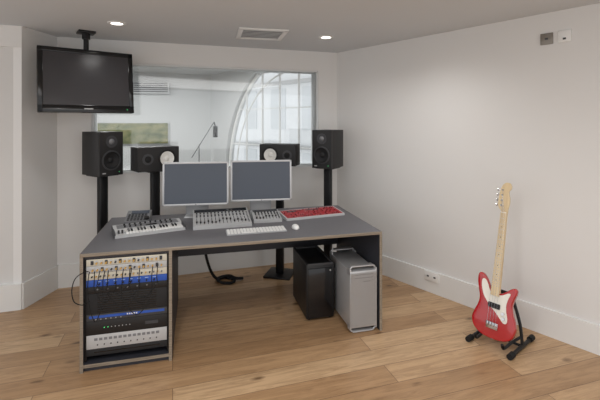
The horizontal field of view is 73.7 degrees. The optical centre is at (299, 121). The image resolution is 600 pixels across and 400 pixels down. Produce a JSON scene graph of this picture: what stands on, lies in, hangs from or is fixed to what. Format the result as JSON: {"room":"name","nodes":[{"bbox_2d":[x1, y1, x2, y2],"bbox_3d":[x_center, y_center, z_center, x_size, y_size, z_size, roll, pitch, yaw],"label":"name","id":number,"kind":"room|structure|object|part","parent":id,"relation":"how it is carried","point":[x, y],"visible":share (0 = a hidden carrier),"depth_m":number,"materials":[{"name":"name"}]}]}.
{"room":"studio","nodes":[
{"label":"studio","id":0,"kind":"room"},
{"bbox_2d":[0,47,12,283],"bbox_3d":[-3.214,0.480,3.239,1.700,2.240,0.100,0,0,-18],"label":"wall","id":1,"kind":"structure","parent":0,"point":[6,53],"depth_m":3.41,"materials":[{"name":"paint"}]},
{"bbox_2d":[0,283,21,311],"bbox_3d":[-3.192,1.490,3.170,1.700,0.220,0.045,0,0,-18],"label":"baseboard","id":2,"kind":"structure","parent":1,"relation":"attached to","point":[11,293],"depth_m":3.38,"materials":[{"name":"paint"}]},
{"bbox_2d":[0,25,21,46],"bbox_3d":[-3.210,-0.730,3.224,1.700,0.180,0.130,0,0,-18],"label":"trim","id":3,"kind":"structure","parent":1,"relation":"attached to","point":[10,36],"depth_m":3.40,"materials":[{"name":"paint"}]},
{"bbox_2d":[13,26,56,282],"bbox_3d":[-2.435,0.390,3.644,0.150,2.420,0.437,0,0,5],"label":"wall","id":4,"kind":"structure","parent":0,"point":[34,133],"depth_m":3.53,"materials":[{"name":"paint"}]},
{"bbox_2d":[22,265,57,308],"bbox_3d":[-2.351,1.490,3.637,0.018,0.220,0.437,0,0,5],"label":"baseboard","id":5,"kind":"structure","parent":4,"relation":"attached to","point":[34,289],"depth_m":3.60,"materials":[{"name":"paint"}]},
{"bbox_2d":[97,73,210,168],"bbox_3d":[-3.590,0.390,6.483,4.184,2.420,0.120,0,0,-15],"label":"wall","id":6,"kind":"structure","parent":0,"point":[187,107],"depth_m":6.82,"materials":[{"name":"paint"}]},
{"bbox_2d":[97,122,168,144],"bbox_3d":[-2.770,0.190,6.605,1.160,0.380,0.043,0,0,-15],"label":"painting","id":7,"kind":"object","parent":6,"relation":"attached to","point":[134,133],"visible":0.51,"depth_m":6.62},
{"bbox_2d":[133,81,169,93],"bbox_3d":[-2.512,-0.570,6.647,0.660,0.200,0.086,0,0,-15],"label":"air conditioner","id":8,"kind":"object","parent":6,"relation":"attached to","point":[139,87],"visible":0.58,"depth_m":6.62,"materials":[{"name":"white plastic"}]},
{"bbox_2d":[133,83,167,91],"bbox_3d":[-2.503,-0.571,6.612,0.600,0.148,0.012,0,0,-15],"label":"grille","id":9,"kind":"object","parent":8,"relation":"attached to","point":[137,87],"depth_m":6.62,"materials":[{"name":"white metal"}]},
{"bbox_2d":[57,37,336,264],"bbox_3d":[-0.909,0.390,4.415,3.268,2.420,0.201,0,0,-18],"label":"wall","id":10,"kind":"structure","parent":0,"point":[76,192],"depth_m":4.08,"materials":[{"name":"paint"}]},
{"bbox_2d":[58,244,336,288],"bbox_3d":[-0.947,1.490,4.289,2.918,0.220,0.018,0,0,-18],"label":"baseboard","id":11,"kind":"structure","parent":10,"relation":"attached to","point":[67,273],"depth_m":4.30,"materials":[{"name":"paint"}]},
{"bbox_2d":[92,63,317,172],"bbox_3d":[-0.954,-0.040,4.412,2.385,1.120,0.200,0,0,-18],"label":"window","id":12,"kind":"structure","parent":10,"relation":"in","point":[314,74],"depth_m":4.52,"materials":[{"name":"paint"}]},
{"bbox_2d":[211,71,265,161],"bbox_3d":[-0.533,0.390,5.994,0.160,2.420,2.788,0,0,-43],"label":"wall","id":13,"kind":"structure","parent":0,"point":[228,89],"depth_m":6.62,"materials":[{"name":"paint"}]},
{"bbox_2d":[229,73,310,165],"bbox_3d":[-0.423,0.081,5.879,0.052,1.658,2.210,0,0,-44],"label":"window","id":14,"kind":"structure","parent":13,"relation":"in","point":[245,97],"depth_m":6.10,"materials":[{"name":"paint"}]},
{"bbox_2d":[0,263,599,399],"bbox_3d":[0.850,1.650,1.675,10.100,0.100,6.550,0,0,0],"label":"floor","id":15,"kind":"structure","parent":0,"point":[249,338],"depth_m":2.69,"materials":[{"name":"brown wood"}]},
{"bbox_2d":[86,175,114,233],"bbox_3d":[-1.847,1.045,3.740,0.280,1.110,0.280,0,0,34],"label":"speaker stand","id":16,"kind":"object","parent":15,"relation":"on","point":[102,182],"visible":0.28,"depth_m":3.71,"materials":[{"name":"black metal"}]},
{"bbox_2d":[82,131,122,176],"bbox_3d":[-1.840,0.290,3.736,0.316,0.400,0.225,0,0,34],"label":"monitor","id":17,"kind":"object","parent":16,"relation":"on","point":[102,151],"visible":1,"depth_m":3.65,"materials":[{"name":"plastic"}]},
{"bbox_2d":[147,171,162,215],"bbox_3d":[-1.363,1.025,3.760,0.280,1.150,0.280,0,0,-42],"label":"speaker stand","id":18,"kind":"object","parent":15,"relation":"on","point":[154,175],"visible":0.15,"depth_m":3.73,"materials":[{"name":"black metal"}]},
{"bbox_2d":[130,145,178,172],"bbox_3d":[-1.358,0.340,3.755,0.382,0.220,0.214,0,0,-42],"label":"monitor","id":19,"kind":"object","parent":18,"relation":"on","point":[142,158],"visible":0.77,"depth_m":3.66,"materials":[{"name":"plastic"}]},
{"bbox_2d":[205,254,243,283],"bbox_3d":[-0.785,1.388,3.974,0.439,0.430,0.205,0,0,-36],"label":"cable","id":20,"kind":"object","parent":15,"relation":"on","point":[233,278],"visible":0.95,"depth_m":3.99,"materials":[{"name":"rubber"}]},
{"bbox_2d":[80,205,381,373],"bbox_3d":[-0.511,1.220,3.288,2.098,0.761,1.000,0,0,-15],"label":"desk","id":21,"kind":"object","parent":15,"relation":"on","point":[346,230],"visible":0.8,"depth_m":2.96,"materials":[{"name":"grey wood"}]},
{"bbox_3d":[-1.513,1.231,3.012,0.020,0.738,0.970,0,0,-15],"label":"panel","id":22,"kind":"part","parent":21,"relation":"part of","materials":[{"name":"laminate"}]},
{"bbox_3d":[-1.381,1.213,2.579,0.016,0.662,0.005,0,0,-15],"label":"rack rail","id":23,"kind":"part","parent":21,"relation":"part of","materials":[{"name":"black metal"}]},
{"bbox_2d":[86,340,166,356],"bbox_3d":[-1.167,1.488,2.757,0.492,0.043,0.262,0,0,-15],"label":"rack","id":24,"kind":"object","parent":21,"relation":"in","point":[161,343],"visible":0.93,"depth_m":2.63,"materials":[{"name":"black metal"}]},
{"bbox_2d":[86,326,166,349],"bbox_3d":[-1.167,1.421,2.755,0.492,0.088,0.266,0,0,-15],"label":"rack","id":25,"kind":"object","parent":21,"relation":"in","point":[159,333],"visible":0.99,"depth_m":2.63,"materials":[{"name":"silver metal"}]},
{"bbox_2d":[86,313,166,335],"bbox_3d":[-1.167,1.332,2.756,0.492,0.088,0.264,0,0,-15],"label":"rack","id":26,"kind":"object","parent":21,"relation":"in","point":[156,320],"visible":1,"depth_m":2.63,"materials":[{"name":"black plastic"}]},
{"bbox_2d":[86,306,166,321],"bbox_3d":[-1.167,1.265,2.755,0.492,0.043,0.265,0,0,-15],"label":"rack","id":27,"kind":"object","parent":21,"relation":"in","point":[159,310],"visible":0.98,"depth_m":2.63,"materials":[{"name":"blue metal"}]},
{"bbox_2d":[86,287,166,314],"bbox_3d":[-1.167,1.176,2.757,0.492,0.132,0.262,0,0,-15],"label":"rack","id":28,"kind":"object","parent":21,"relation":"in","point":[158,298],"visible":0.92,"depth_m":2.63,"materials":[{"name":"black metal"}]},
{"bbox_2d":[86,280,166,294],"bbox_3d":[-1.167,1.087,2.755,0.492,0.043,0.265,0,0,-15],"label":"rack","id":29,"kind":"object","parent":21,"relation":"in","point":[163,283],"visible":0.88,"depth_m":2.63,"materials":[{"name":"black plastic"}]},
{"bbox_2d":[86,273,166,287],"bbox_3d":[-1.165,1.042,2.750,0.492,0.043,0.275,0,0,-15],"label":"rack","id":30,"kind":"object","parent":21,"relation":"in","point":[146,278],"visible":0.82,"depth_m":2.63,"materials":[{"name":"blue metal"}]},
{"bbox_2d":[86,267,166,280],"bbox_3d":[-1.165,0.998,2.750,0.492,0.043,0.275,0,0,-15],"label":"rack","id":31,"kind":"object","parent":21,"relation":"in","point":[161,270],"visible":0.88,"depth_m":2.63,"materials":[{"name":"metal"}]},
{"bbox_2d":[86,253,166,273],"bbox_3d":[-1.165,0.954,2.748,0.492,0.043,0.279,0,0,-15],"label":"bay","id":32,"kind":"object","parent":21,"relation":"in","point":[142,265],"visible":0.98,"depth_m":2.63,"materials":[{"name":"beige metal"}]},
{"bbox_2d":[71,271,89,305],"bbox_3d":[-1.369,1.045,2.507,0.032,0.209,0.110,0,0,39],"label":"cable","id":33,"kind":"object","parent":32,"relation":"attached to","point":[86,271],"visible":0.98,"depth_m":2.48,"materials":[{"name":"rubber"}]},
{"bbox_2d":[87,271,104,321],"bbox_3d":[-1.289,1.104,2.531,0.096,0.305,0.057,0,0,-15],"label":"cable","id":34,"kind":"object","parent":32,"relation":"attached to","point":[104,271],"visible":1,"depth_m":2.51,"materials":[{"name":"rubber"}]},
{"bbox_2d":[93,270,116,303],"bbox_3d":[-1.244,1.055,2.558,0.136,0.204,0.029,0,0,-15],"label":"cable","id":35,"kind":"object","parent":32,"relation":"attached to","point":[116,270],"visible":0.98,"depth_m":2.54,"materials":[{"name":"rubber"}]},
{"bbox_2d":[96,268,131,294],"bbox_3d":[-1.180,1.019,2.549,0.199,0.135,0.076,0,0,-15],"label":"cable","id":36,"kind":"object","parent":32,"relation":"attached to","point":[131,268],"visible":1,"depth_m":2.52,"materials":[{"name":"rubber"}]},
{"bbox_2d":[106,268,139,307],"bbox_3d":[-1.137,1.075,2.581,0.199,0.244,0.038,0,0,-15],"label":"cable","id":37,"kind":"object","parent":32,"relation":"attached to","point":[139,268],"visible":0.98,"depth_m":2.57,"materials":[{"name":"rubber"}]},
{"bbox_2d":[121,266,152,314],"bbox_3d":[-1.051,1.094,2.588,0.188,0.285,0.067,0,0,-15],"label":"cable","id":38,"kind":"object","parent":32,"relation":"attached to","point":[152,266],"visible":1,"depth_m":2.56,"materials":[{"name":"rubber"}]},
{"bbox_2d":[128,266,157,297],"bbox_3d":[-1.019,1.044,2.606,0.178,0.185,0.048,0,0,-15],"label":"cable","id":39,"kind":"object","parent":32,"relation":"attached to","point":[157,266],"visible":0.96,"depth_m":2.59,"materials":[{"name":"rubber"}]},
{"bbox_2d":[86,253,166,266],"bbox_3d":[-1.165,0.909,2.748,0.492,0.043,0.279,0,0,-15],"label":"bay","id":40,"kind":"object","parent":21,"relation":"in","point":[163,256],"visible":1,"depth_m":2.63,"materials":[{"name":"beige metal"}]},
{"bbox_2d":[124,210,151,223],"bbox_3d":[-1.360,0.799,3.370,0.190,0.080,0.180,0,0,-12],"label":"remote","id":41,"kind":"object","parent":21,"relation":"on","point":[137,216],"visible":1,"depth_m":3.34,"materials":[{"name":"black plastic"}]},
{"bbox_2d":[112,218,185,238],"bbox_3d":[-1.165,0.810,3.090,0.512,0.057,0.230,0,0,-29],"label":"keyboard","id":42,"kind":"object","parent":21,"relation":"on","point":[124,230],"visible":1,"depth_m":3.05,"materials":[{"name":"white plastic"}]},
{"bbox_3d":[-0.893,1.213,2.706,0.016,0.662,0.005,0,0,-15],"label":"rack rail","id":43,"kind":"part","parent":21,"relation":"part of","materials":[{"name":"black metal"}]},
{"bbox_3d":[-0.990,1.231,3.148,0.020,0.738,0.970,0,0,-15],"label":"panel","id":44,"kind":"part","parent":21,"relation":"part of","materials":[{"name":"laminate"}]},
{"bbox_2d":[162,161,228,217],"bbox_3d":[-0.923,0.596,3.569,0.565,0.486,0.160,0,0,-9],"label":"display","id":45,"kind":"object","parent":21,"relation":"on","point":[192,185],"visible":0.89,"depth_m":3.52,"materials":[{"name":"metal"}]},
{"bbox_2d":[193,207,251,229],"bbox_3d":[-0.650,0.795,3.315,0.458,0.088,0.330,0,0,-15],"label":"console","id":46,"kind":"object","parent":21,"relation":"on","point":[226,217],"visible":1,"depth_m":3.26,"materials":[{"name":"silver metal"}]},
{"bbox_2d":[226,226,286,235],"bbox_3d":[-0.334,0.830,3.063,0.455,0.018,0.114,0,0,-15],"label":"keyboard","id":47,"kind":"object","parent":21,"relation":"on","point":[270,229],"visible":1,"depth_m":3.05,"materials":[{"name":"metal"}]},
{"bbox_3d":[-0.356,1.031,3.765,1.518,0.338,0.024,0,0,-15],"label":"modesty panel","id":48,"kind":"part","parent":21,"relation":"part of","materials":[{"name":"laminate"}]},
{"bbox_2d":[231,160,291,214],"bbox_3d":[-0.361,0.595,3.709,0.555,0.488,0.160,0,0,-9],"label":"display","id":49,"kind":"object","parent":21,"relation":"on","point":[259,182],"visible":0.86,"depth_m":3.66,"materials":[{"name":"metal"}]},
{"bbox_2d":[251,209,281,222],"bbox_3d":[-0.291,0.806,3.442,0.235,0.065,0.220,0,0,-13],"label":"controller","id":50,"kind":"object","parent":21,"relation":"on","point":[268,215],"visible":1,"depth_m":3.40,"materials":[{"name":"silver metal"}]},
{"bbox_2d":[292,223,298,229],"bbox_3d":[-0.036,0.824,3.170,0.060,0.029,0.111,0,0,-12],"label":"computer mouse","id":51,"kind":"object","parent":21,"relation":"on","point":[294,226],"visible":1,"depth_m":3.14,"materials":[{"name":"white plastic"}]},
{"bbox_2d":[279,206,344,220],"bbox_3d":[0.103,0.816,3.595,0.557,0.046,0.220,0,0,-23],"label":"red synthesizer","id":52,"kind":"object","parent":21,"relation":"on","point":[319,212],"visible":1,"depth_m":3.56,"materials":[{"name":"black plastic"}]},
{"bbox_3d":[0.498,1.231,3.536,0.020,0.738,0.970,0,0,-15],"label":"panel","id":53,"kind":"part","parent":21,"relation":"part of","materials":[{"name":"laminate"}]},
{"bbox_2d":[263,200,292,280],"bbox_3d":[-0.210,1.025,4.200,0.280,1.150,0.280,0,0,14],"label":"speaker stand","id":54,"kind":"object","parent":15,"relation":"on","point":[279,272],"visible":0.39,"depth_m":4.17,"materials":[{"name":"black metal"}]},
{"bbox_3d":[-0.210,1.590,4.200,0.280,0.020,0.280,0,0,14],"label":"plate","id":55,"kind":"part","parent":54,"relation":"part of","materials":[{"name":"black metal"}]},
{"bbox_2d":[260,143,299,165],"bbox_3d":[-0.212,0.340,4.193,0.382,0.220,0.214,0,0,14],"label":"monitor","id":56,"kind":"object","parent":54,"relation":"on","point":[268,151],"visible":0.82,"depth_m":4.11,"materials":[{"name":"plastic"}]},
{"bbox_2d":[293,245,333,319],"bbox_3d":[0.109,1.371,3.451,0.235,0.458,0.472,0,0,-15],"label":"case","id":57,"kind":"object","parent":15,"relation":"on","point":[313,269],"visible":1,"depth_m":3.24,"materials":[{"name":"black plastic"}]},
{"bbox_3d":[0.107,1.150,3.458,0.235,0.016,0.460,0,0,-15],"label":"frame","id":58,"kind":"part","parent":57,"relation":"part of","materials":[{"name":"black plastic"}]},
{"bbox_3d":[0.166,1.380,3.231,0.211,0.400,0.012,0,0,-15],"label":"panel","id":59,"kind":"part","parent":57,"relation":"part of","materials":[{"name":"black plastic"}]},
{"bbox_2d":[317,167,339,257],"bbox_3d":[0.301,1.042,4.300,0.280,1.115,0.280,0,0,30],"label":"speaker stand","id":60,"kind":"object","parent":15,"relation":"on","point":[327,172],"visible":0.19,"depth_m":4.27,"materials":[{"name":"black metal"}]},
{"bbox_2d":[312,130,342,168],"bbox_3d":[0.297,0.285,4.293,0.225,0.400,0.316,0,0,30],"label":"monitor","id":61,"kind":"object","parent":60,"relation":"on","point":[327,145],"visible":1,"depth_m":4.18,"materials":[{"name":"plastic"}]},
{"bbox_2d":[330,246,376,332],"bbox_3d":[0.425,1.344,3.267,0.224,0.505,0.480,0,0,-15],"label":"computer","id":62,"kind":"object","parent":15,"relation":"on","point":[355,278],"visible":0.94,"depth_m":3.06,"materials":[{"name":"metal"}]},
{"bbox_3d":[0.372,1.128,3.470,0.224,0.074,0.057,0,0,-15],"label":"handle","id":63,"kind":"part","parent":62,"relation":"part of","materials":[{"name":"metal"}]},
{"bbox_3d":[0.476,1.561,3.070,0.224,0.072,0.057,0,0,-15],"label":"handle","id":64,"kind":"part","parent":62,"relation":"part of","materials":[{"name":"metal"}]},
{"bbox_3d":[0.476,1.128,3.070,0.224,0.074,0.057,0,0,-15],"label":"handle","id":65,"kind":"part","parent":62,"relation":"part of","materials":[{"name":"metal"}]},
{"bbox_2d":[351,271,376,326],"bbox_3d":[0.484,1.345,3.038,0.212,0.400,0.004,0,0,-15],"label":"grille","id":66,"kind":"object","parent":62,"relation":"attached to","point":[363,294],"depth_m":3.04,"materials":[{"name":"silver metal"}]},
{"bbox_2d":[465,289,534,360],"bbox_3d":[1.463,1.418,2.923,0.397,0.364,0.330,0,0,-40],"label":"guitar stand","id":67,"kind":"object","parent":15,"relation":"on","point":[511,355],"visible":0.53,"depth_m":2.84,"materials":[{"name":"black metal"}]},
{"bbox_3d":[1.333,1.539,2.950,0.041,0.056,0.234,0,0,39],"label":"cradle arm","id":68,"kind":"part","parent":67,"relation":"part of","materials":[{"name":"black metal"}]},
{"bbox_2d":[472,183,518,341],"bbox_3d":[1.451,0.997,2.908,0.267,1.091,0.304,0,0,-37],"label":"bass guitar","id":69,"kind":"object","parent":67,"relation":"on","point":[493,317],"visible":1,"depth_m":2.88,"materials":[{"name":"red paint"}]},
{"bbox_3d":[1.468,1.539,2.790,0.234,0.056,0.041,0,0,-29],"label":"cradle arm","id":70,"kind":"part","parent":67,"relation":"part of","materials":[{"name":"black metal"}]},
{"bbox_2d":[0,0,599,74],"bbox_3d":[-0.320,-0.870,3.022,12.441,0.100,9.243,0,0,0],"label":"ceiling","id":71,"kind":"structure","parent":0,"point":[352,24],"depth_m":3.17,"materials":[{"name":"paint"}]},
{"bbox_2d":[36,29,133,113],"bbox_3d":[-1.920,-0.449,3.601,0.760,0.742,0.211,0,0,-37],"label":"television","id":72,"kind":"object","parent":71,"relation":"hanging from","point":[69,80],"visible":1,"depth_m":3.53,"materials":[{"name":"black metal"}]},
{"bbox_2d":[107,21,125,25],"bbox_3d":[-1.516,-0.816,3.313,0.146,0.008,0.146,0,0,0],"label":"recessed light","id":73,"kind":"object","parent":71,"relation":"in","point":[117,23],"visible":1,"depth_m":3.30,"materials":[{"name":"paint"}]},
{"bbox_2d":[236,27,288,40],"bbox_3d":[-0.360,-0.814,3.720,0.440,0.012,0.440,0,0,-13],"label":"ceiling vent","id":74,"kind":"object","parent":71,"relation":"in","point":[243,32],"visible":1,"depth_m":3.70,"materials":[{"name":"white plastic"}]},
{"bbox_2d":[241,30,282,38],"bbox_3d":[-0.360,-0.816,3.720,0.400,0.008,0.400,0,0,-13],"label":"grille","id":75,"kind":"object","parent":74,"relation":"attached to","point":[245,34],"depth_m":3.71,"materials":[{"name":"white metal"}]},
{"bbox_2d":[319,35,332,38],"bbox_3d":[0.251,-0.816,3.859,0.146,0.008,0.146,0,0,0],"label":"recessed light","id":76,"kind":"object","parent":71,"relation":"in","point":[323,36],"visible":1,"depth_m":3.85,"materials":[{"name":"paint"}]},
{"bbox_2d":[337,3,599,324],"bbox_3d":[3.048,0.390,1.667,0.150,2.420,8.059,0,0,-39],"label":"wall","id":77,"kind":"structure","parent":0,"point":[433,126],"depth_m":3.37,"materials":[{"name":"paint"}]},
{"bbox_2d":[424,270,438,283],"bbox_3d":[1.228,1.444,3.736,0.015,0.085,0.147,0,0,-39],"label":"wall socket","id":78,"kind":"object","parent":77,"relation":"attached to","point":[428,275],"visible":1,"depth_m":3.73,"materials":[{"name":"white plastic"}]},
{"bbox_2d":[382,255,599,355],"bbox_3d":[2.983,1.500,1.614,0.018,0.200,8.059,0,0,-39],"label":"baseboard","id":79,"kind":"structure","parent":77,"relation":"attached to","point":[582,334],"depth_m":3.11,"materials":[{"name":"paint"}]},
{"bbox_2d":[540,32,552,44],"bbox_3d":[1.851,-0.624,3.002,0.015,0.085,0.085,0,0,-39],"label":"wall plate","id":80,"kind":"object","parent":77,"relation":"attached to","point":[546,38],"visible":1,"depth_m":3.00,"materials":[{"name":"beige plastic"}]},
{"bbox_2d":[558,29,571,42],"bbox_3d":[1.926,-0.627,2.911,0.014,0.085,0.085,0,0,-39],"label":"wall plate","id":81,"kind":"object","parent":77,"relation":"attached to","point":[563,35],"visible":1,"depth_m":2.90,"materials":[{"name":"white plastic"}]},
{"bbox_3d":[-2.625,1.650,5.175,6.350,0.100,3.950,0,0,0],"label":"floor","id":82,"kind":"structure","parent":0,"visible":0},
{"bbox_2d":[191,122,217,161],"bbox_3d":[-1.283,0.798,5.349,0.432,1.601,0.496,0,0,0],"label":"microphone stand","id":83,"kind":"object","parent":82,"relation":"on","point":[215,128],"visible":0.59,"depth_m":5.34,"materials":[{"name":"black metal"}]},
{"label":"outside","id":84,"kind":"structure","parent":0,"visible":0},
{"bbox_2d":[234,73,310,163],"bbox_3d":[1.287,0.800,9.083,0.360,7.600,12.000,0,0,-43],"label":"wall","id":85,"kind":"structure","parent":84,"point":[289,82],"depth_m":10.88,"materials":[{"name":"paint"},{"name":"plaster"}]}
]}

